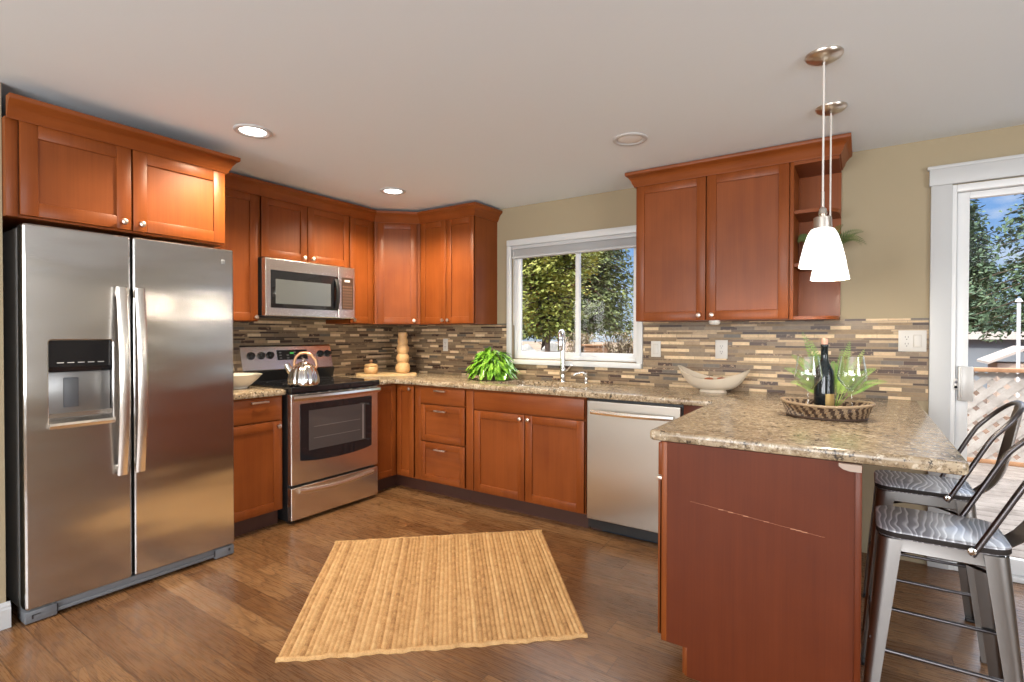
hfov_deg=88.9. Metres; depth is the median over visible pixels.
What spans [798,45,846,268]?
pendant lamp
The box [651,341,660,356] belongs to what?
light switch
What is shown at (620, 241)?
window blind
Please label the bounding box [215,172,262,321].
upper cabinet
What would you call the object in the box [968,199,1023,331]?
pine tree
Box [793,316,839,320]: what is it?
shelf
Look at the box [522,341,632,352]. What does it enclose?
ground
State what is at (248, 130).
recessed light
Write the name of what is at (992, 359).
garden shed
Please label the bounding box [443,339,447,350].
outlet
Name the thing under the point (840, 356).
wine glass
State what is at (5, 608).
baseboard
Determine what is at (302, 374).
kettle
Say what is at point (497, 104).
ceiling
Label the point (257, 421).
base cabinet
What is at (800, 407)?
basket tray
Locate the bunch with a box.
[785,332,885,405]
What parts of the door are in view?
casing, handle, sliding panel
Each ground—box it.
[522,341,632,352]
[967,390,1020,459]
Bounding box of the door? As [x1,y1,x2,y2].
[927,154,1023,583]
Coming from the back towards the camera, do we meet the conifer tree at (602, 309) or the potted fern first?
the conifer tree at (602, 309)
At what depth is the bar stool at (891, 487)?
2.20 m
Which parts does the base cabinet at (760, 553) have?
drawer, door, frame, counter bracket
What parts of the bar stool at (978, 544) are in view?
leg, leg, seat, leg, leg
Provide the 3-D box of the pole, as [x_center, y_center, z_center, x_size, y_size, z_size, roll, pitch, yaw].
[9.693,0.503,9.998,0.120,2.650,0.114,1,1,34]
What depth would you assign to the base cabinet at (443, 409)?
4.07 m
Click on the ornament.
(402, 366)
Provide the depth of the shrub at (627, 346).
12.29 m
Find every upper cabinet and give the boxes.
[1,92,240,247]
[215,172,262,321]
[258,181,352,267]
[326,204,375,323]
[350,210,424,325]
[417,202,501,324]
[625,132,851,321]
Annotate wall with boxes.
[0,82,345,603]
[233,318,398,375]
[399,124,1023,564]
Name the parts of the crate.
lid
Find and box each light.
[233,124,271,138]
[380,188,405,194]
[613,132,647,145]
[709,320,719,324]
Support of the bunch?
in the basket tray
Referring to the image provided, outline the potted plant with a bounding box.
[465,347,520,380]
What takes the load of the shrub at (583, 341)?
on the ground at (535, 345)
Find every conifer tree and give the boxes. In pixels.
[522,249,633,351]
[522,275,595,349]
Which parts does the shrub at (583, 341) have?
stem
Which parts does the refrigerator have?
door, dispenser panel, handle, handle, door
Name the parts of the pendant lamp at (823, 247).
lamp shade, cord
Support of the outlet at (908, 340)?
attached to the wall at (886, 191)
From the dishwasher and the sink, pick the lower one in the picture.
the dishwasher
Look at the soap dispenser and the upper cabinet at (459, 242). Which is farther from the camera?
the upper cabinet at (459, 242)
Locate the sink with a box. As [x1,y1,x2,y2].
[525,385,576,388]
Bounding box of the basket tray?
[780,397,875,421]
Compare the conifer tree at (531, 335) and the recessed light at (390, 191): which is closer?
the recessed light at (390, 191)
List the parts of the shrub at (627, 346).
stem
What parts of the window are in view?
sash, sill, frame, sash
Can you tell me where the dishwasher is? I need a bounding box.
[587,398,683,543]
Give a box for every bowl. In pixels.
[234,373,261,388]
[678,365,749,392]
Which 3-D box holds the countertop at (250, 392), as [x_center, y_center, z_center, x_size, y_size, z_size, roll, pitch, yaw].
[-1.891,0.341,3.487,0.641,0.040,0.420,1,1,34]
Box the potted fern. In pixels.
[797,224,864,243]
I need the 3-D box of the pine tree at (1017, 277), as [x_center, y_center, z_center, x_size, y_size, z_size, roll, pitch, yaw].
[14.657,-2.382,13.698,4.872,8.350,4.940,0,1,-6]
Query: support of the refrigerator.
on the floor
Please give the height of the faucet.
0.410 m
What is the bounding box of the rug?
[275,529,587,662]
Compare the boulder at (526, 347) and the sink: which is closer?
the sink
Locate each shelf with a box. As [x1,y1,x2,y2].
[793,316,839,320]
[794,155,840,177]
[794,208,840,222]
[794,263,811,271]
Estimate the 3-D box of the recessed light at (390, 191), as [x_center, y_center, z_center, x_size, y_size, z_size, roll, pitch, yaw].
[-0.898,-1.128,3.940,0.188,0.008,0.188,1,1,34]
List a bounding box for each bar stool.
[861,438,1023,681]
[862,400,1023,663]
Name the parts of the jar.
lid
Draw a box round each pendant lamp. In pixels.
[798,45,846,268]
[810,101,849,280]
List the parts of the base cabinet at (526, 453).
door, door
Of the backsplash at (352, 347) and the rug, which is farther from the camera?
the backsplash at (352, 347)
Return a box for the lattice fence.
[967,367,1023,466]
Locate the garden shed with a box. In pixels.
[977,346,1023,416]
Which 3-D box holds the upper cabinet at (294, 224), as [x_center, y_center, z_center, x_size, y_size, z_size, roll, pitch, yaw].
[-1.667,-0.856,4.054,0.380,0.520,0.780,1,1,34]
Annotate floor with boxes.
[0,485,1023,681]
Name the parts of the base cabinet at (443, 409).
drawer, drawer, drawer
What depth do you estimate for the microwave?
3.88 m
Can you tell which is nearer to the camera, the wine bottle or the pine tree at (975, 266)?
the wine bottle
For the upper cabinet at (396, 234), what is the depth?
4.56 m
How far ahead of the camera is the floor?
2.29 m
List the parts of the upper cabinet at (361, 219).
door, crown molding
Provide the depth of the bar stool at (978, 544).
1.71 m
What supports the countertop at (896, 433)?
on the base cabinet at (760, 553)
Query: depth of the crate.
13.84 m
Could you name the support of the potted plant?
on the countertop at (896, 433)
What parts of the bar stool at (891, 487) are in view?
leg, leg, seat, leg, leg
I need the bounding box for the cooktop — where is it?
[249,376,379,393]
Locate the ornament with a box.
[395,332,409,372]
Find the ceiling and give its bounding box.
[0,0,1023,211]
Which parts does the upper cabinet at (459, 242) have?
door, crown molding, door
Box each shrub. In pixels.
[566,332,599,352]
[595,331,632,353]
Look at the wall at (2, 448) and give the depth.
2.26 m
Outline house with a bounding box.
[968,332,1023,388]
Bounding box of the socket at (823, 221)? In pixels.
[813,191,831,228]
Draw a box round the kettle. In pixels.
[284,351,319,386]
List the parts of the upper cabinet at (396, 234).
door, crown molding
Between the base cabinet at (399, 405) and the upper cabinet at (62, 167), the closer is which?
the upper cabinet at (62, 167)
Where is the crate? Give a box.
[581,344,611,352]
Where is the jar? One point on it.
(370, 368)
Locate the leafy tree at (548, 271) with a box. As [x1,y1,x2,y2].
[522,251,607,351]
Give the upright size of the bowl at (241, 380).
0.096 m
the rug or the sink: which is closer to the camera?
the rug
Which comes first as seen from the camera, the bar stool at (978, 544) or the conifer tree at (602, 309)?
the bar stool at (978, 544)
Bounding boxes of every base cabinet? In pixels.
[234,395,281,536]
[375,384,425,490]
[421,386,470,500]
[466,389,589,527]
[656,405,861,681]
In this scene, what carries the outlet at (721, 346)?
attached to the wall at (886, 191)
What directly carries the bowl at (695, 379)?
on the countertop at (896, 433)
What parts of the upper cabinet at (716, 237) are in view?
door, crown molding, door, panel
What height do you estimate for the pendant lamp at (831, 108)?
0.818 m
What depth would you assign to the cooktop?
3.84 m
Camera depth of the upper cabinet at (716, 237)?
3.18 m
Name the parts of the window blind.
head rail, rail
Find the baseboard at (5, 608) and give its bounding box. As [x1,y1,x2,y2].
[0,601,10,630]
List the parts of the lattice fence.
rail, rail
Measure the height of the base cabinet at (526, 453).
0.873 m
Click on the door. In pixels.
(951, 379)
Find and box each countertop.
[234,386,285,399]
[335,372,968,474]
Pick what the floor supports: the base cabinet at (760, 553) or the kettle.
the base cabinet at (760, 553)
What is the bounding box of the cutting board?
[356,372,416,376]
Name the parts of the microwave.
door glass, handle, control panel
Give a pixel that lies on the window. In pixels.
(637, 356)
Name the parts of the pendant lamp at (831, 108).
lamp shade, cord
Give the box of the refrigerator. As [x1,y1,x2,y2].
[2,223,233,624]
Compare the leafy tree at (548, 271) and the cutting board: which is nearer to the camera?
the cutting board
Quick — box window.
[506,225,642,368]
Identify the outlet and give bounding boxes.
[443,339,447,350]
[715,340,727,358]
[898,330,926,351]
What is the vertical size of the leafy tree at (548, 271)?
5.746 m
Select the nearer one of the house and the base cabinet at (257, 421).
the base cabinet at (257, 421)
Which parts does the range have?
knob, knob, knob, display panel, knob, knob, storage drawer, oven door, drawer handle, oven handle, pane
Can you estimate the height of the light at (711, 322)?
0.028 m
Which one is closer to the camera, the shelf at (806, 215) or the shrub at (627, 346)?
the shelf at (806, 215)
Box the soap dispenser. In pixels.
[573,372,588,382]
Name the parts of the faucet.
spout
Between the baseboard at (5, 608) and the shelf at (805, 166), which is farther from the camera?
the shelf at (805, 166)
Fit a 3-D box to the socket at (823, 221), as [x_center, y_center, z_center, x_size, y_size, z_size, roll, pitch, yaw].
[1.205,-0.504,2.025,0.066,0.149,0.066,1,1,34]
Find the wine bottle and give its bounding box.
[814,338,834,405]
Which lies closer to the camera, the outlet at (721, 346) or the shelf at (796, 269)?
the shelf at (796, 269)
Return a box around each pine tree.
[968,194,1023,343]
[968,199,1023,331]
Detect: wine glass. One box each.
[794,356,822,388]
[837,356,867,392]
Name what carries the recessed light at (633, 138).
in the ceiling
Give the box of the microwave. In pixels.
[258,257,354,319]
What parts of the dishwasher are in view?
kick plate, handle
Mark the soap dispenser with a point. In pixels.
(584, 373)
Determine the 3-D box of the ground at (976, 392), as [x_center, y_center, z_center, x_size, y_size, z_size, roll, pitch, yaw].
[32.365,1.600,37.250,100.000,0.100,89.500,1,1,34]
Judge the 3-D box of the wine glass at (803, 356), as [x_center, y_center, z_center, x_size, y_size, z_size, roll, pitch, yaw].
[1.315,0.199,2.319,0.112,0.262,0.112,1,1,34]
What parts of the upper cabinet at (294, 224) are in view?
door, crown molding, door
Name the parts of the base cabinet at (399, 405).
door, door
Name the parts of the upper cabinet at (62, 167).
door, crown molding, knob, knob, door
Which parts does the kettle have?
spout, lid, handle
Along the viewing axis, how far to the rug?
2.51 m
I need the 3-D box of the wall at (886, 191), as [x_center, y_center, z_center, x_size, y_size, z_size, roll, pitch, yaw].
[1.857,0.062,3.274,7.120,2.363,0.128,1,1,34]
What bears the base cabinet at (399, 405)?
on the floor
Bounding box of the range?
[236,344,380,522]
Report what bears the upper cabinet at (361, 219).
attached to the wall at (2, 448)
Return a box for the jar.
[364,359,377,373]
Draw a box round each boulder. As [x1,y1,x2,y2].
[522,344,536,351]
[542,341,559,351]
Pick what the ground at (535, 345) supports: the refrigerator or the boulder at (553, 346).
the boulder at (553, 346)
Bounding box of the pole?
[1015,298,1022,426]
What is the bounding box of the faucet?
[557,329,571,381]
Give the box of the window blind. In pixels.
[512,233,635,324]
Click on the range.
(330, 427)
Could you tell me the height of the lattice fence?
0.994 m

